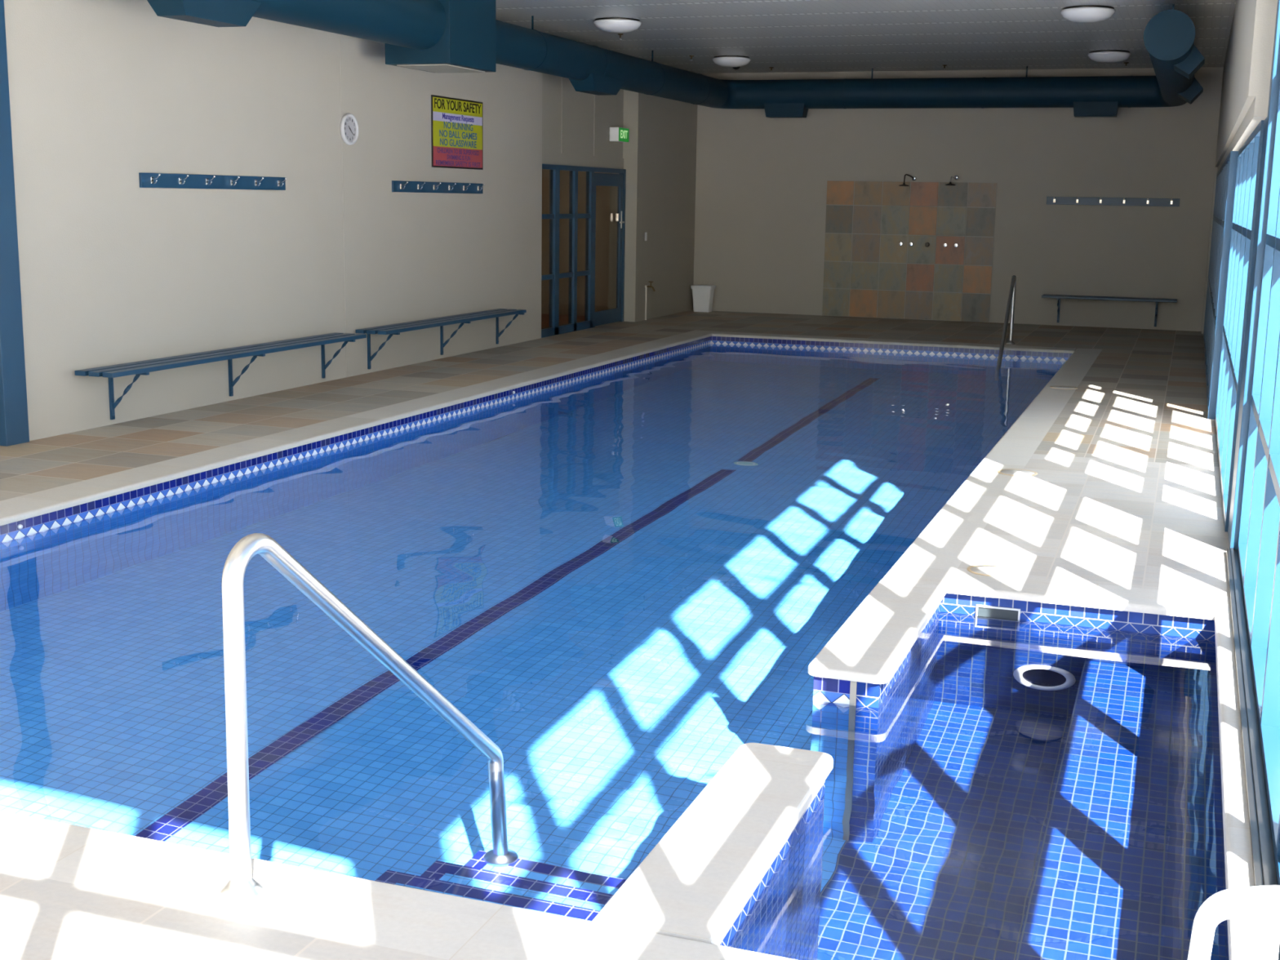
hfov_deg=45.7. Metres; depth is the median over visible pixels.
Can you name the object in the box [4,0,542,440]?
wall
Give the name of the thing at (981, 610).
skimmer
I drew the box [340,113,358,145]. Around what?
wall clock
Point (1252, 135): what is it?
window
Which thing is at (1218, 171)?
window
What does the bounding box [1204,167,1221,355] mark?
window
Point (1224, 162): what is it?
window
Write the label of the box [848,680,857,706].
trim
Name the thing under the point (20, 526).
hook
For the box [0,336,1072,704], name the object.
tiles
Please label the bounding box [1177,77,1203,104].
outlet
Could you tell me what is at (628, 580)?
water
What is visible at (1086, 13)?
ceiling light
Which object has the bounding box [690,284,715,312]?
waste bin
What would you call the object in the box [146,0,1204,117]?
air duct
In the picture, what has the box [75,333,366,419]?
bench
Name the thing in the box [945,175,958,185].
shower
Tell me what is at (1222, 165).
window
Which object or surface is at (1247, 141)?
window
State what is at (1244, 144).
window
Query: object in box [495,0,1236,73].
ceiling
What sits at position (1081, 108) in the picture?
outlet
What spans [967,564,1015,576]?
lid
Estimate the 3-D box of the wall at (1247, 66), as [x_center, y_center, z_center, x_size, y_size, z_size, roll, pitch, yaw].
[5.738,-2.629,14.474,0.400,3.760,14.770,5,11,19]
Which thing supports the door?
in the wall at (659, 155)
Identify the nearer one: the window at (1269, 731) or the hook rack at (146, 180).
the window at (1269, 731)
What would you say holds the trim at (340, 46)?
attached to the wall at (113, 270)
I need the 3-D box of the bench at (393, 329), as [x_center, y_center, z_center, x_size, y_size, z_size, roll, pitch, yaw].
[-2.049,-1.516,16.197,0.354,0.410,3.300,5,11,19]
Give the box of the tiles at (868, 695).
[718,593,1215,946]
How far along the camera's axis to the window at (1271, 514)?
5.84 m
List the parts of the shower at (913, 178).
shower arm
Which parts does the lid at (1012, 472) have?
lid plate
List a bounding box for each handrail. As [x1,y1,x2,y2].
[217,533,503,906]
[996,275,1016,368]
[1187,884,1279,959]
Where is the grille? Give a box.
[396,63,484,73]
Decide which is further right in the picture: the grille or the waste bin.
the waste bin
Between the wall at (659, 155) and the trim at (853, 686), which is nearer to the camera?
the trim at (853, 686)
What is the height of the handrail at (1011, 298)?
2.070 m
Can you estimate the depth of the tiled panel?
22.90 m
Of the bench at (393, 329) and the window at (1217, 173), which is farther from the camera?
the window at (1217, 173)
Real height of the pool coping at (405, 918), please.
0.035 m
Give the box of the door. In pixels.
[541,164,626,337]
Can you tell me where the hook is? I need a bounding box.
[17,524,22,528]
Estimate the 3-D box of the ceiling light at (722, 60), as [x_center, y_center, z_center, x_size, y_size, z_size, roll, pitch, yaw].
[1.253,-5.720,20.765,0.524,0.130,0.524,5,11,19]
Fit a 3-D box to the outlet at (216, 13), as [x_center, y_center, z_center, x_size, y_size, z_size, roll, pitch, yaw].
[-3.168,-3.416,10.983,0.340,0.185,1.000,5,11,19]
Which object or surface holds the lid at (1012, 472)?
on the pool coping at (405, 918)
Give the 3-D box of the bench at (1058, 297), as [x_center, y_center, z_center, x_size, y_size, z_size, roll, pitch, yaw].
[6.760,-2.436,21.918,1.860,0.410,0.354,5,11,19]
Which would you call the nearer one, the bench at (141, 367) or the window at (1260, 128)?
the window at (1260, 128)
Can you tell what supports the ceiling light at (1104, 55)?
attached to the ceiling
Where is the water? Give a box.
[0,343,1228,959]
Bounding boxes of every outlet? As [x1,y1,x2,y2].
[146,0,261,26]
[568,73,625,95]
[764,102,808,117]
[1073,101,1118,117]
[1173,44,1204,79]
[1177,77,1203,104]
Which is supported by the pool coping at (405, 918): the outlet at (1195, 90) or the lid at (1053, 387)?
the lid at (1053, 387)
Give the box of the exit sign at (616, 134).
[609,127,628,142]
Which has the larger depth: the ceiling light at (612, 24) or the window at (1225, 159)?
the ceiling light at (612, 24)
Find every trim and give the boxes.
[339,34,595,377]
[542,151,623,168]
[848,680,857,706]
[1226,547,1279,959]
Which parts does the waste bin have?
bin lid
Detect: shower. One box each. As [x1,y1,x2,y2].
[898,173,916,186]
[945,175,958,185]
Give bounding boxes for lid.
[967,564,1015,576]
[997,468,1037,475]
[1049,386,1077,389]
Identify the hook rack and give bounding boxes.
[138,172,286,190]
[391,180,484,193]
[1046,196,1179,206]
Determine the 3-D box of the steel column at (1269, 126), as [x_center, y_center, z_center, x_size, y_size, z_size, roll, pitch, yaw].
[3.239,-1.678,7.665,0.163,4.100,0.540,5,11,19]
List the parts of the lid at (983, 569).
lid plate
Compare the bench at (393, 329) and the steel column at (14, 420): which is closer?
the steel column at (14, 420)
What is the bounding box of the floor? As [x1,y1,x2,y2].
[0,310,1230,959]
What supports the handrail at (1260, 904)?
on the floor
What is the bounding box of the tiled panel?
[822,180,997,322]
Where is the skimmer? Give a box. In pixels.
[975,604,1020,620]
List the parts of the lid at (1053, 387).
lid plate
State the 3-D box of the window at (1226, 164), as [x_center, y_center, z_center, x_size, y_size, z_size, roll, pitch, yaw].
[5.362,-1.846,13.950,0.110,2.200,1.028,5,11,19]
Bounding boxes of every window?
[1203,173,1217,338]
[1204,161,1224,376]
[1204,164,1222,369]
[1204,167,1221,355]
[1204,169,1219,352]
[1204,171,1218,341]
[1205,159,1226,386]
[1206,155,1228,401]
[1207,151,1238,419]
[1215,146,1241,435]
[1216,142,1245,453]
[1217,136,1249,475]
[1220,128,1255,503]
[1222,120,1264,532]
[1237,86,1279,592]
[1243,192,1279,652]
[1249,337,1279,729]
[1259,524,1279,864]
[1275,823,1279,885]
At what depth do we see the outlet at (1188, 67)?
14.63 m
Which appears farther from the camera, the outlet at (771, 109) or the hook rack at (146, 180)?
the outlet at (771, 109)
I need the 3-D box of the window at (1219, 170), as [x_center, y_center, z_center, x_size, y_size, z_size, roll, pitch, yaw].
[7.107,-2.703,18.706,0.110,2.200,1.028,5,11,19]
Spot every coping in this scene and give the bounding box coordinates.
[0,330,1254,959]
[591,742,833,945]
[808,579,946,684]
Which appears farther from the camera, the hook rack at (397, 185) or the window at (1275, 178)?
the hook rack at (397, 185)
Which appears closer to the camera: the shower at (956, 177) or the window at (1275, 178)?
the window at (1275, 178)
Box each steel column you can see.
[0,0,29,446]
[1227,0,1279,549]
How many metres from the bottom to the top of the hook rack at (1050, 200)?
0.112 m
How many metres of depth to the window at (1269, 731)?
4.96 m
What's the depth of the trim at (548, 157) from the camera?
19.92 m
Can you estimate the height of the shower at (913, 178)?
0.180 m
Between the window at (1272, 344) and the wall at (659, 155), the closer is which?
the window at (1272, 344)
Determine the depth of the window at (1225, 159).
15.34 m
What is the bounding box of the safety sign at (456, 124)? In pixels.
[431,94,483,169]
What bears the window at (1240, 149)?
in the wall at (1247, 66)
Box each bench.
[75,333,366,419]
[355,308,526,368]
[1041,293,1177,326]
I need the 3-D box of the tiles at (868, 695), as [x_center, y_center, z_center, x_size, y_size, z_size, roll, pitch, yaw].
[1.291,1.563,5.301,1.328,1.410,3.750,5,11,19]
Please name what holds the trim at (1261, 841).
on the floor
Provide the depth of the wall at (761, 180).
22.32 m
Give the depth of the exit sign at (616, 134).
20.82 m
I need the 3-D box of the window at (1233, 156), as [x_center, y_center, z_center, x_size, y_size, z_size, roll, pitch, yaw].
[5.013,-1.675,12.998,0.110,2.200,1.028,5,11,19]
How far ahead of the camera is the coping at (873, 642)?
6.25 m
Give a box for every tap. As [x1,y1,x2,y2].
[644,281,655,319]
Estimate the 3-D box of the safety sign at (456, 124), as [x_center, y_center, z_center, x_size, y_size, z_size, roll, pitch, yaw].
[-1.968,-3.748,16.422,0.014,0.737,1.215,5,11,19]
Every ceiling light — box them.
[593,17,640,32]
[712,55,751,66]
[1060,4,1115,22]
[1088,49,1130,62]
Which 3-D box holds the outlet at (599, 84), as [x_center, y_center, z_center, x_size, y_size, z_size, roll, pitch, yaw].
[-0.522,-4.734,18.191,0.340,0.185,1.100,5,11,19]
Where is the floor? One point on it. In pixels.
(1126, 490)
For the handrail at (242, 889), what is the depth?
3.79 m
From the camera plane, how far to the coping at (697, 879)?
4.17 m
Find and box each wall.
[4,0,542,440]
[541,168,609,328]
[542,57,697,321]
[693,66,1223,331]
[1201,0,1277,333]

